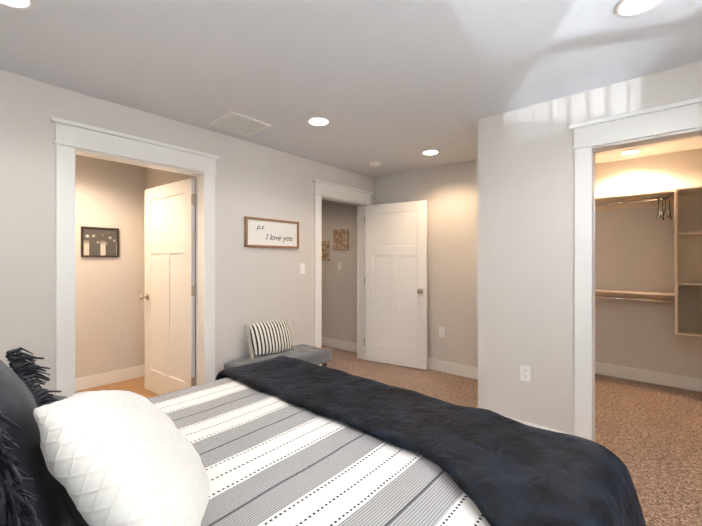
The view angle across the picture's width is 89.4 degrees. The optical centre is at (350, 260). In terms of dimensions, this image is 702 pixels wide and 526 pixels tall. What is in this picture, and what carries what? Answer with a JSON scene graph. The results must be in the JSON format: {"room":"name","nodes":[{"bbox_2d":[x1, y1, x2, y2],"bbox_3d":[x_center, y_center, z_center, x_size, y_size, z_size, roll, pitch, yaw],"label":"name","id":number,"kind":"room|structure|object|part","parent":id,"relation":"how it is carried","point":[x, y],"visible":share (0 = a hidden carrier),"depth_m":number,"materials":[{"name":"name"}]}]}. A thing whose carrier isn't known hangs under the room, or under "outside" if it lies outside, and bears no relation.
{"room":"bedroom","nodes":[
{"label":"bedroom","id":0,"kind":"room"},
{"bbox_2d":[75,154,145,378],"bbox_3d":[-2.975,0.091,3.406,0.120,2.440,2.050,0,0,41],"label":"wall","id":1,"kind":"structure","parent":0,"point":[109,320],"depth_m":3.78,"materials":[{"name":"white paint"}]},
{"bbox_2d":[81,226,118,256],"bbox_3d":[-2.618,-0.194,3.705,0.024,0.310,0.330,0,0,41],"label":"framed picture","id":2,"kind":"object","parent":1,"relation":"attached to","point":[99,242],"visible":1,"depth_m":3.70,"materials":[{"name":"black wood"}]},
{"bbox_2d":[75,365,144,390],"bbox_3d":[-2.963,1.246,3.316,0.016,0.130,1.930,0,0,41],"label":"baseboard","id":3,"kind":"structure","parent":1,"relation":"attached to","point":[92,381],"depth_m":3.76,"materials":[{"name":"white"}]},
{"bbox_2d":[75,376,157,397],"bbox_3d":[-2.457,1.308,2.875,1.360,0.006,1.930,0,0,41],"label":"floor","id":4,"kind":"structure","parent":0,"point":[136,385],"depth_m":3.66,"materials":[{"name":"brown wood"}]},
{"bbox_2d":[146,167,195,375],"bbox_3d":[-1.783,0.091,3.647,1.360,2.440,0.120,0,0,41],"label":"wall","id":5,"kind":"structure","parent":0,"point":[155,177],"depth_m":3.67,"materials":[{"name":"white paint"}]},
{"bbox_2d":[0,70,374,394],"bbox_3d":[-1.163,0.091,3.233,0.120,2.440,4.410,0,0,41],"label":"wall","id":6,"kind":"structure","parent":0,"point":[254,285],"depth_m":2.89,"materials":[{"name":"white paint"}]},
{"bbox_2d":[50,117,219,396],"bbox_3d":[-1.596,0.199,2.735,0.204,2.225,1.136,0,0,41],"label":"door frame","id":7,"kind":"structure","parent":6,"relation":"attached to","point":[72,138],"depth_m":2.54,"materials":[{"name":"white wood"}]},
{"bbox_2d":[139,178,195,394],"bbox_3d":[-1.751,0.287,3.335,0.895,2.023,0.122,0,0,36],"label":"door leaf","id":8,"kind":"structure","parent":6,"relation":"in","point":[169,283],"depth_m":3.32,"materials":[{"name":"white wood"}]},
{"bbox_3d":[-2.070,0.361,3.539,0.064,0.064,0.077,0,0,36],"label":"door knob","id":9,"kind":"part","parent":8,"relation":"part of","materials":[{"name":"silver metal"}]},
{"bbox_3d":[-1.374,0.261,3.107,0.017,1.695,0.048,0,0,36],"label":"door hinges","id":10,"kind":"part","parent":8,"relation":"part of","materials":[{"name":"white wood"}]},
{"bbox_2d":[244,216,298,248],"bbox_3d":[-0.777,-0.274,3.560,0.029,0.285,0.650,0,0,41],"label":"sign","id":11,"kind":"object","parent":6,"relation":"attached to","point":[266,233],"visible":1,"depth_m":3.53,"materials":[{"name":"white wood"}]},
{"bbox_2d":[300,263,304,273],"bbox_3d":[-0.531,0.086,3.863,0.006,0.116,0.072,0,0,41],"label":"switch plate","id":12,"kind":"object","parent":6,"relation":"attached to","point":[302,264],"visible":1,"depth_m":3.86,"materials":[{"name":"white plastic"}]},
{"bbox_2d":[313,179,372,365],"bbox_3d":[-0.128,0.198,4.421,0.204,2.225,1.066,0,0,41],"label":"door frame","id":13,"kind":"structure","parent":6,"relation":"attached to","point":[358,198],"depth_m":4.33,"materials":[{"name":"white wood"}]},
{"bbox_2d":[365,200,426,369],"bbox_3d":[0.551,0.287,4.445,0.828,2.023,0.035,0,0,31],"label":"door leaf","id":14,"kind":"structure","parent":6,"relation":"in","point":[395,281],"depth_m":4.42,"materials":[{"name":"white wood"}]},
{"bbox_2d":[0,0,701,177],"bbox_3d":[-0.284,-1.179,3.283,6.580,0.100,5.640,0,0,41],"label":"ceiling","id":15,"kind":"structure","parent":0,"point":[394,87],"depth_m":2.00,"materials":[{"name":"white paint"}]},
{"bbox_2d":[0,0,34,9],"bbox_3d":[-1.458,-1.124,1.494,0.192,0.009,0.192,0,0,41],"label":"recessed light","id":16,"kind":"object","parent":15,"relation":"in","point":[23,4],"visible":1,"depth_m":1.55,"materials":[{"name":"white"}]},
{"bbox_2d":[208,112,270,135],"bbox_3d":[-0.923,-1.125,2.938,0.360,0.008,0.360,0,0,41],"label":"ceiling vent","id":17,"kind":"object","parent":15,"relation":"in","point":[237,123],"visible":1,"depth_m":2.92,"materials":[{"name":"white metal"}]},
{"bbox_2d":[307,117,329,125],"bbox_3d":[-0.262,-1.124,2.866,0.192,0.009,0.192,0,0,41],"label":"recessed light","id":18,"kind":"object","parent":15,"relation":"in","point":[317,121],"visible":1,"depth_m":2.86,"materials":[{"name":"white plastic"}]},
{"bbox_2d":[370,161,380,166],"bbox_3d":[0.281,-1.111,4.091,0.132,0.036,0.132,0,0,41],"label":"smoke detector","id":19,"kind":"object","parent":15,"relation":"attached to","point":[375,164],"visible":0.98,"depth_m":4.05,"materials":[{"name":"white plastic"}]},
{"bbox_2d":[421,149,439,154],"bbox_3d":[0.826,-1.125,3.682,0.192,0.009,0.192,0,0,41],"label":"recessed light","id":20,"kind":"object","parent":15,"relation":"in","point":[430,152],"visible":0.96,"depth_m":3.68,"materials":[{"name":"white"}]},
{"bbox_2d":[619,149,641,154],"bbox_3d":[2.893,-1.125,3.672,0.192,0.009,0.192,0,0,41],"label":"recessed light","id":21,"kind":"object","parent":15,"relation":"in","point":[632,151],"visible":1,"depth_m":3.67,"materials":[{"name":"white plastic"}]},
{"bbox_2d":[614,0,664,16],"bbox_3d":[1.261,-1.124,1.539,0.192,0.009,0.192,0,0,41],"label":"recessed light","id":22,"kind":"object","parent":15,"relation":"in","point":[627,8],"visible":1,"depth_m":1.57,"materials":[{"name":"white"}]},
{"bbox_2d":[322,159,477,367],"bbox_3d":[0.084,0.091,5.151,4.680,2.440,0.120,0,0,41],"label":"wall","id":23,"kind":"structure","parent":0,"point":[449,193],"depth_m":4.23,"materials":[{"name":"white paint"}]},
{"bbox_2d":[322,241,329,260],"bbox_3d":[-0.449,-0.154,5.514,0.310,0.310,0.031,0,0,41],"label":"canvas art","id":24,"kind":"object","parent":23,"relation":"attached to","point":[325,250],"visible":0.52,"depth_m":5.44},
{"bbox_2d":[322,337,356,352],"bbox_3d":[-0.700,1.246,5.744,2.480,0.130,0.016,0,0,41],"label":"baseboard","id":25,"kind":"structure","parent":23,"relation":"attached to","point":[340,344],"depth_m":5.27,"materials":[{"name":"white wood"}]},
{"bbox_2d":[333,229,348,249],"bbox_3d":[-0.151,-0.314,5.254,0.300,0.310,0.031,0,0,41],"label":"canvas art","id":26,"kind":"object","parent":23,"relation":"attached to","point":[340,239],"visible":1,"depth_m":5.22},
{"bbox_2d":[439,327,444,336],"bbox_3d":[1.075,0.841,4.204,0.072,0.116,0.006,0,0,41],"label":"outlet","id":27,"kind":"object","parent":23,"relation":"attached to","point":[443,331],"visible":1,"depth_m":4.19,"materials":[{"name":"white plastic"}]},
{"bbox_2d":[427,358,477,379],"bbox_3d":[1.019,1.246,4.246,1.840,0.130,0.016,0,0,41],"label":"baseboard","id":28,"kind":"structure","parent":23,"relation":"attached to","point":[454,368],"depth_m":4.09,"materials":[{"name":"white wood"}]},
{"bbox_2d":[322,345,701,525],"bbox_3d":[-0.284,1.361,3.283,6.580,0.100,5.640,0,0,41],"label":"floor carpet","id":29,"kind":"object","parent":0,"point":[649,435],"depth_m":2.86,"materials":[{"name":"brown carpet"}]},
{"bbox_2d":[224,318,332,369],"bbox_3d":[-0.658,0.945,3.341,0.454,0.731,0.959,0,0,41],"label":"bench","id":30,"kind":"object","parent":29,"relation":"on","point":[270,339],"visible":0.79,"depth_m":3.34,"materials":[{"name":"grey fabric"}]},
{"bbox_2d":[250,320,291,355],"bbox_3d":[-0.764,0.731,3.396,0.419,0.316,0.132,0,-22,-45],"label":"pillow","id":31,"kind":"object","parent":30,"relation":"on","point":[268,338],"depth_m":3.33,"materials":[{"name":"white fabric"}]},
{"bbox_3d":[-0.658,0.939,3.341,0.454,0.115,0.959,0,0,41],"label":"seat","id":32,"kind":"part","parent":30,"relation":"part of","materials":[{"name":"grey fabric"}]},
{"bbox_2d":[0,347,645,525],"bbox_3d":[-0.345,0.651,1.309,2.379,1.320,2.302,0,0,41],"label":"bed","id":33,"kind":"object","parent":29,"relation":"on","point":[282,441],"visible":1,"depth_m":1.16,"materials":[{"name":"grey fabric"}]},
{"bbox_2d":[33,390,209,525],"bbox_3d":[-0.508,0.479,0.846,0.179,0.419,0.420,-43,-4,-20],"label":"pillow","id":34,"kind":"object","parent":33,"relation":"on","point":[121,460],"depth_m":0.70,"materials":[{"name":"white fabric"}]},
{"bbox_2d":[72,377,490,525],"bbox_3d":[-0.408,1.009,1.320,2.072,0.502,2.016,0,0,41],"label":"duvet","id":35,"kind":"object","parent":33,"relation":"on","point":[268,459],"depth_m":1.30,"materials":[{"name":"grey fabric"}]},
{"bbox_2d":[215,356,645,525],"bbox_3d":[0.036,0.993,1.748,2.379,0.573,1.139,0,0,41],"label":"blanket","id":36,"kind":"object","parent":33,"relation":"on","point":[362,451],"depth_m":1.35,"materials":[{"name":"black fabric"}]},
{"bbox_2d":[478,61,701,434],"bbox_3d":[1.771,0.091,2.262,1.900,2.440,0.120,0,0,41],"label":"wall","id":37,"kind":"structure","parent":0,"point":[526,236],"depth_m":2.57,"materials":[{"name":"white paint"}]},
{"bbox_2d":[520,365,530,381],"bbox_3d":[1.280,0.826,2.604,0.072,0.116,0.008,0,0,41],"label":"outlet","id":38,"kind":"object","parent":37,"relation":"attached to","point":[528,373],"depth_m":2.60,"materials":[{"name":"white plastic"}]},
{"bbox_3d":[1.278,0.826,2.602,0.034,0.070,0.003,0,0,41],"label":"electrical outlet receptacle on the wall","id":39,"kind":"part","parent":38,"relation":"part of","materials":[{"name":"white plastic"}]},
{"bbox_2d":[502,415,571,434],"bbox_3d":[1.255,1.246,2.622,0.681,0.130,0.016,0,0,41],"label":"baseboard","id":40,"kind":"structure","parent":37,"relation":"attached to","point":[532,425],"depth_m":2.55,"materials":[{"name":"white"}]},
{"bbox_2d":[569,97,701,441],"bbox_3d":[1.933,0.199,2.121,1.056,2.225,0.204,0,0,41],"label":"door frame","id":41,"kind":"structure","parent":37,"relation":"attached to","point":[672,121],"depth_m":2.34,"materials":[{"name":"white wood"}]},
{"bbox_2d":[595,148,701,378],"bbox_3d":[3.203,0.091,3.906,1.900,2.440,0.120,0,0,41],"label":"wall","id":42,"kind":"structure","parent":0,"point":[634,249],"depth_m":3.86,"materials":[{"name":"white paint"}]},
{"bbox_2d":[595,362,701,391],"bbox_3d":[3.204,1.246,3.815,1.780,0.130,0.016,0,0,41],"label":"baseboard","id":43,"kind":"structure","parent":42,"relation":"attached to","point":[676,381],"depth_m":3.80,"materials":[{"name":"white wood"}]},
{"bbox_2d":[595,186,701,336],"bbox_3d":[3.055,0.009,3.645,1.780,1.404,0.468,0,0,41],"label":"closet shelving","id":44,"kind":"object","parent":42,"relation":"attached to","point":[685,297],"visible":0.88,"depth_m":3.61,"materials":[{"name":"beige wood"}]},
{"bbox_3d":[3.571,0.462,3.266,0.497,0.461,0.362,0,0,41],"label":"drawer","id":45,"kind":"part","parent":44,"relation":"part of","materials":[{"name":"beige wood"}]}
]}

